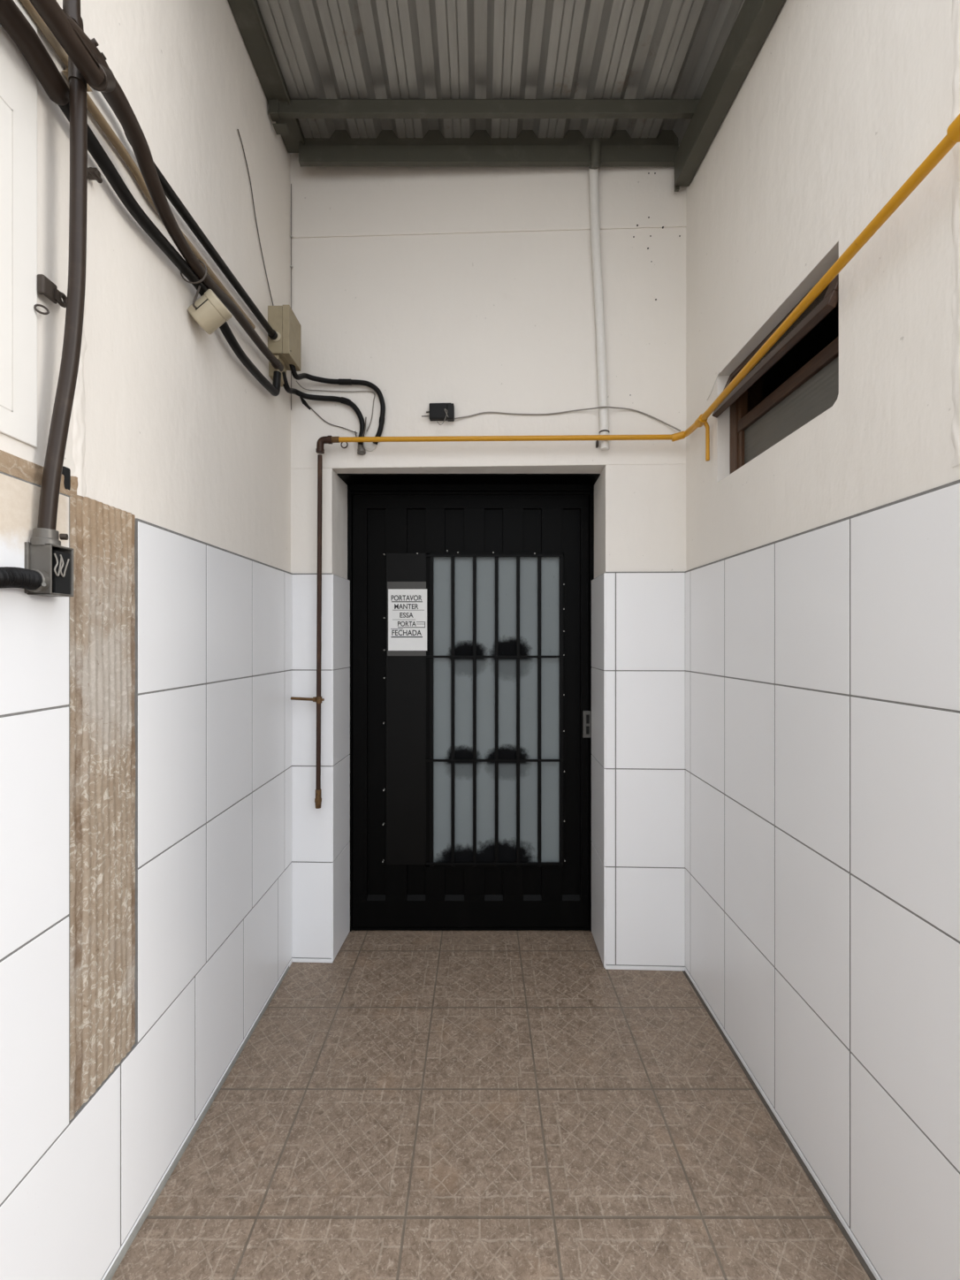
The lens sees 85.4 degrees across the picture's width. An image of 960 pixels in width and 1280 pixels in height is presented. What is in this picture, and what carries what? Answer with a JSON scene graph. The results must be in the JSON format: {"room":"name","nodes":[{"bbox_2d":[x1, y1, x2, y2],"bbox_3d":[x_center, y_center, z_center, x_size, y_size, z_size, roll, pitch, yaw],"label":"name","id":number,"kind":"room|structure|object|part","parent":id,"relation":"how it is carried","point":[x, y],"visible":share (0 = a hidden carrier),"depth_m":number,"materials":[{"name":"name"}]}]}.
{"room":"service corridor","nodes":[
{"label":"service corridor","id":0,"kind":"room"},
{"bbox_2d":[0,0,291,1279],"bbox_3d":[-0.921,-0.475,0.075,0.208,3.750,5.350,0,0,0],"label":"wall","id":1,"kind":"structure","parent":0,"point":[146,710],"depth_m":1.26,"materials":[{"name":"white tile"}]},
{"bbox_2d":[0,566,42,590],"bbox_3d":[-0.798,-0.082,0.629,0.039,0.086,0.589,0,0,1],"label":"flexible hose","id":2,"kind":"object","parent":1,"relation":"attached to","point":[10,576],"visible":1,"depth_m":0.88,"materials":[{"name":"black rubber"}]},
{"bbox_2d":[0,0,67,447],"bbox_3d":[-0.814,-0.788,0.681,0.022,0.864,0.674,0,0,0],"label":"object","id":3,"kind":"object","parent":1,"relation":"attached to","point":[20,283],"visible":0.96,"depth_m":0.93,"materials":[{"name":"white metal"}]},
{"bbox_3d":[-0.822,-0.788,0.654,0.005,0.864,0.620,0,0,0],"label":"door","id":4,"kind":"part","parent":3,"relation":"part of","materials":[{"name":"white paint"}]},
{"bbox_2d":[24,527,73,596],"bbox_3d":[-0.795,-0.142,0.954,0.055,0.120,0.071,0,0,0],"label":"box","id":5,"kind":"object","parent":1,"relation":"attached to","point":[44,554],"visible":0.98,"depth_m":0.94,"materials":[{"name":"grey metal"}]},
{"bbox_3d":[-0.780,-0.124,0.970,0.006,0.079,0.035,0,0,0],"label":"plate","id":6,"kind":"part","parent":5,"relation":"part of","materials":[{"name":"black plastic"}]},
{"bbox_2d":[37,0,87,529],"bbox_3d":[-0.778,-1.044,0.969,0.070,1.713,0.047,0,0,-16],"label":"conduit","id":7,"kind":"object","parent":1,"relation":"attached to","point":[78,86],"visible":0.84,"depth_m":0.97,"materials":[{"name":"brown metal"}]},
{"bbox_2d":[19,0,255,328],"bbox_3d":[-0.812,-1.117,0.629,0.019,0.074,2.458,0,0,0],"label":"conduit","id":8,"kind":"object","parent":1,"relation":"attached to","point":[92,108],"visible":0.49,"depth_m":1.13,"materials":[{"name":"grey plastic"}]},
{"bbox_2d":[0,0,281,396],"bbox_3d":[-0.800,-1.004,0.725,0.048,0.144,2.649,0,0,0],"label":"conduit","id":9,"kind":"object","parent":1,"relation":"attached to","point":[13,21],"visible":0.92,"depth_m":1.08,"materials":[{"name":"black plastic"}]},
{"bbox_2d":[180,259,206,283],"bbox_3d":[-0.779,-1.003,1.414,0.072,0.072,0.009,0,0,-3],"label":"cable tie","id":10,"kind":"object","parent":9,"relation":"attached to","point":[202,262],"visible":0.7,"depth_m":1.41,"materials":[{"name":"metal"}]},
{"bbox_2d":[29,0,283,371],"bbox_3d":[-0.735,-1.059,0.728,0.082,0.105,2.657,0,0,-2],"label":"conduit","id":11,"kind":"object","parent":1,"relation":"attached to","point":[84,53],"visible":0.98,"depth_m":1.07,"materials":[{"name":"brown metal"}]},
{"bbox_2d":[100,91,277,339],"bbox_3d":[-0.801,-1.169,0.712,0.033,0.060,2.623,0,0,0],"label":"conduit","id":12,"kind":"object","parent":1,"relation":"attached to","point":[171,194],"visible":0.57,"depth_m":1.53,"materials":[{"name":"black plastic"}]},
{"bbox_2d":[101,958,292,1279],"bbox_3d":[-0.822,1.393,-0.017,0.014,0.018,4.567,0,0,0],"label":"baseboard","id":13,"kind":"structure","parent":1,"relation":"attached to","point":[291,960],"depth_m":1.45,"materials":[{"name":"white tile"}]},
{"bbox_2d":[187,285,232,334],"bbox_3d":[-0.774,-0.941,1.480,0.114,0.113,0.104,0,0,0],"label":"junction box","id":14,"kind":"object","parent":1,"relation":"attached to","point":[209,311],"visible":1,"depth_m":1.46,"materials":[{"name":"beige plastic"}]},
{"bbox_3d":[-0.750,-0.960,1.490,0.065,0.075,0.082,0,0,0],"label":"lid","id":15,"kind":"part","parent":14,"relation":"part of","materials":[{"name":"beige plastic"}]},
{"bbox_2d":[236,129,273,305],"bbox_3d":[-0.821,-1.529,1.911,0.005,0.414,0.297,0,0,0],"label":"cable","id":16,"kind":"object","parent":1,"relation":"attached to","point":[237,129],"visible":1,"depth_m":1.89,"materials":[{"name":"plastic"}]},
{"bbox_2d":[227,0,304,152],"bbox_3d":[-0.778,-2.135,1.623,0.090,0.130,1.205,0,0,0],"label":"roof beam","id":17,"kind":"structure","parent":1,"relation":"attached to","point":[247,13],"depth_m":1.86,"materials":[{"name":"grey metal"}]},
{"bbox_2d":[267,304,301,386],"bbox_3d":[-0.782,-1.166,2.085,0.086,0.272,0.136,0,0,0],"label":"junction box","id":18,"kind":"object","parent":1,"relation":"attached to","point":[286,347],"visible":0.8,"depth_m":2.02,"materials":[{"name":"beige paint"}]},
{"bbox_3d":[-0.754,-1.208,2.085,0.027,0.190,0.135,0,0,0],"label":"lid","id":19,"kind":"part","parent":18,"relation":"part of","materials":[{"name":"beige paint"}]},
{"bbox_2d":[281,371,366,455],"bbox_3d":[-0.670,-0.939,2.207,0.353,0.277,0.145,0,0,-27],"label":"hose","id":20,"kind":"object","parent":18,"relation":"attached to","point":[361,451],"visible":0.91,"depth_m":2.23,"materials":[{"name":"black rubber"}]},
{"bbox_2d":[289,183,293,410],"bbox_3d":[-0.819,-1.490,2.257,0.015,0.980,0.014,0,0,-39],"label":"cable","id":21,"kind":"object","parent":1,"relation":"attached to","point":[291,236],"visible":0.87,"depth_m":2.26,"materials":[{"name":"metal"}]},
{"bbox_2d":[290,144,686,967],"bbox_3d":[0.033,-0.475,2.442,1.741,3.750,0.429,0,0,2],"label":"wall","id":22,"kind":"structure","parent":0,"point":[471,288],"depth_m":2.23,"materials":[{"name":"paint"}]},
{"bbox_2d":[305,402,357,433],"bbox_3d":[-0.654,-0.974,2.256,0.248,0.163,0.008,0,0,3],"label":"cable","id":23,"kind":"object","parent":22,"relation":"attached to","point":[306,402],"visible":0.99,"depth_m":2.25,"materials":[{"name":"metal"}]},
{"bbox_2d":[296,380,374,431],"bbox_3d":[-0.621,-1.003,2.250,0.334,0.206,0.040,0,0,-5],"label":"cable","id":24,"kind":"object","parent":22,"relation":"attached to","point":[296,381],"visible":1,"depth_m":2.25,"materials":[{"name":"grey metal"}]},
{"bbox_2d":[289,364,385,451],"bbox_3d":[-0.607,-0.976,2.216,0.389,0.320,0.118,0,0,-20],"label":"hose","id":25,"kind":"object","parent":22,"relation":"attached to","point":[369,446],"visible":0.85,"depth_m":2.23,"materials":[{"name":"black rubber"}]},
{"bbox_2d":[421,403,454,425],"bbox_3d":[-0.180,-0.963,2.224,0.140,0.097,0.042,0,0,0],"label":"power adapter","id":26,"kind":"object","parent":22,"relation":"attached to","point":[444,412],"visible":1,"depth_m":2.21,"materials":[{"name":"black plastic"}]},
{"bbox_2d":[337,473,600,931],"bbox_3d":[-0.025,0.300,2.467,1.450,2.200,0.265,0,0,0],"label":"door","id":27,"kind":"structure","parent":22,"relation":"in","point":[470,757],"depth_m":2.50,"materials":[{"name":"black paint"}]},
{"bbox_3d":[-0.351,0.332,2.499,0.200,1.497,0.006,0,0,0],"label":"plate","id":28,"kind":"part","parent":27,"relation":"part of","materials":[{"name":"black paint"}]},
{"bbox_2d":[387,581,426,655],"bbox_3d":[-0.349,-0.102,2.494,0.192,0.356,0.008,0,0,0],"label":"paper sign","id":29,"kind":"object","parent":27,"relation":"attached to","point":[407,601],"visible":1,"depth_m":2.49,"materials":[{"name":"white paper"}]},
{"bbox_3d":[0.072,0.336,2.504,0.663,1.514,0.024,0,0,0],"label":"glazing frame","id":30,"kind":"part","parent":27,"relation":"part of","materials":[{"name":"black paint"}]},
{"bbox_3d":[0.074,0.336,2.509,0.642,1.497,0.006,0,0,0],"label":"glass pane","id":31,"kind":"part","parent":27,"relation":"part of","materials":[{"name":"glass"}]},
{"bbox_3d":[0.512,0.404,2.495,0.038,0.128,0.017,0,0,0],"label":"lock plate","id":32,"kind":"part","parent":27,"relation":"part of","materials":[{"name":"metal"}]},
{"bbox_2d":[292,958,684,970],"bbox_3d":[0.025,1.391,2.232,1.681,0.016,0.013,0,0,2],"label":"baseboard","id":33,"kind":"structure","parent":22,"relation":"attached to","point":[299,960],"depth_m":2.21,"materials":[{"name":"white tile"}]},
{"bbox_2d":[454,406,680,431],"bbox_3d":[0.361,-0.930,2.200,0.968,0.109,0.044,0,0,2],"label":"cable","id":34,"kind":"object","parent":22,"relation":"attached to","point":[598,407],"visible":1,"depth_m":2.21,"materials":[{"name":"grey plastic"}]},
{"bbox_2d":[588,138,609,450],"bbox_3d":[0.493,-1.430,2.183,0.070,1.247,0.109,0,0,43],"label":"pipe","id":35,"kind":"object","parent":22,"relation":"attached to","point":[595,163],"visible":0.96,"depth_m":2.18,"materials":[{"name":"paint"}]},
{"bbox_2d":[588,138,601,169],"bbox_3d":[0.479,-2.006,2.165,0.044,0.096,0.070,0,0,0],"label":"pipe","id":36,"kind":"object","parent":35,"relation":"attached to","point":[595,163],"depth_m":2.14,"materials":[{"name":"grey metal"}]},
{"bbox_2d":[290,114,959,808],"bbox_3d":[1.099,-0.091,1.351,4.173,1.610,1.173,0,0,29],"label":"gas pipe","id":37,"kind":"object","parent":22,"relation":"attached to","point":[952,137],"visible":1,"depth_m":1.96,"materials":[{"name":"metal"}]},
{"bbox_2d":[110,930,870,1279],"bbox_3d":[2.200,1.460,-1.190,7.600,0.120,7.620,0,0,0],"label":"floor","id":38,"kind":"structure","parent":0,"point":[406,1105],"depth_m":1.45,"materials":[{"name":"brown tile"}]},
{"bbox_2d":[256,0,745,144],"bbox_3d":[0.027,-2.115,1.680,1.694,0.035,1.320,0,0,0],"label":"ceiling","id":39,"kind":"structure","parent":0,"point":[323,49],"depth_m":1.87,"materials":[{"name":"grey metal"}]},
{"bbox_2d":[268,99,700,134],"bbox_3d":[0.037,-2.055,2.037,1.704,0.086,0.066,0,0,0],"label":"roof beam","id":40,"kind":"structure","parent":39,"relation":"attached to","point":[298,108],"depth_m":2.01,"materials":[{"name":"grey metal"}]},
{"bbox_2d":[298,129,678,166],"bbox_3d":[0.037,-2.062,2.174,1.583,0.144,0.022,0,0,0],"label":"roof beam","id":41,"kind":"structure","parent":39,"relation":"attached to","point":[340,149],"depth_m":2.17,"materials":[{"name":"grey metal"}]},
{"bbox_2d":[685,0,959,1279],"bbox_3d":[0.951,-0.475,1.837,0.168,3.750,1.825,0,0,0],"label":"wall","id":42,"kind":"structure","parent":0,"point":[822,573],"depth_m":1.24,"materials":[{"name":"white tile"}]},
{"bbox_2d":[706,372,719,400],"bbox_3d":[0.883,-0.947,2.017,0.022,0.058,0.258,0,0,10],"label":"cable","id":43,"kind":"object","parent":42,"relation":"attached to","point":[719,372],"visible":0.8,"depth_m":1.92,"materials":[{"name":"white metal"}]},
{"bbox_2d":[674,0,785,191],"bbox_3d":[0.840,-1.895,1.599,0.062,0.240,1.157,0,0,0],"label":"roof beam","id":44,"kind":"structure","parent":42,"relation":"attached to","point":[755,19],"depth_m":1.75,"materials":[{"name":"grey metal"}]},
{"bbox_3d":[0.822,-1.933,2.170,0.018,0.112,0.014,0,0,0],"label":"plate","id":45,"kind":"part","parent":44,"relation":"part of","materials":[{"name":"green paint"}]},
{"bbox_2d":[712,273,838,474],"bbox_3d":[0.944,-0.777,1.592,0.186,0.394,0.648,0,0,0],"label":"window","id":46,"kind":"structure","parent":42,"relation":"in","point":[756,424],"depth_m":1.57,"materials":[{"name":"brown wood"}]},
{"bbox_3d":[0.942,-0.777,1.592,0.045,0.394,0.648,0,0,0],"label":"frame","id":47,"kind":"part","parent":46,"relation":"part of","materials":[{"name":"brown wood"}]},
{"bbox_3d":[0.903,-0.892,1.590,0.044,0.093,0.556,0,0,0],"label":"sash pane","id":48,"kind":"part","parent":46,"relation":"part of","materials":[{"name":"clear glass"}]},
{"bbox_3d":[0.943,-0.763,1.592,0.039,0.042,0.548,0,0,0],"label":"rail","id":49,"kind":"part","parent":46,"relation":"part of","materials":[{"name":"brown wood"}]},
{"bbox_3d":[0.940,-0.675,1.585,0.005,0.140,0.543,0,0,0],"label":"pane","id":50,"kind":"part","parent":46,"relation":"part of","materials":[{"name":"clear glass"}]},
{"bbox_3d":[1.000,-0.777,1.592,0.073,0.394,0.648,0,0,0],"label":"casing","id":51,"kind":"part","parent":46,"relation":"part of","materials":[{"name":"brown wood"}]},
{"bbox_2d":[682,967,881,1279],"bbox_3d":[0.872,1.390,1.566,0.014,0.014,1.278,0,0,0],"label":"baseboard","id":52,"kind":"structure","parent":42,"relation":"attached to","point":[877,1276],"depth_m":1.42,"materials":[{"name":"white tile"}]},
{"label":"outside","id":53,"kind":"structure","parent":0,"visible":0},
{"bbox_2d":[761,304,838,400],"bbox_3d":[1.649,-0.700,1.730,1.231,1.660,1.431,0,0,0],"label":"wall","id":54,"kind":"structure","parent":53,"point":[826,331],"depth_m":2.42,"materials":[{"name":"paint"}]}
]}

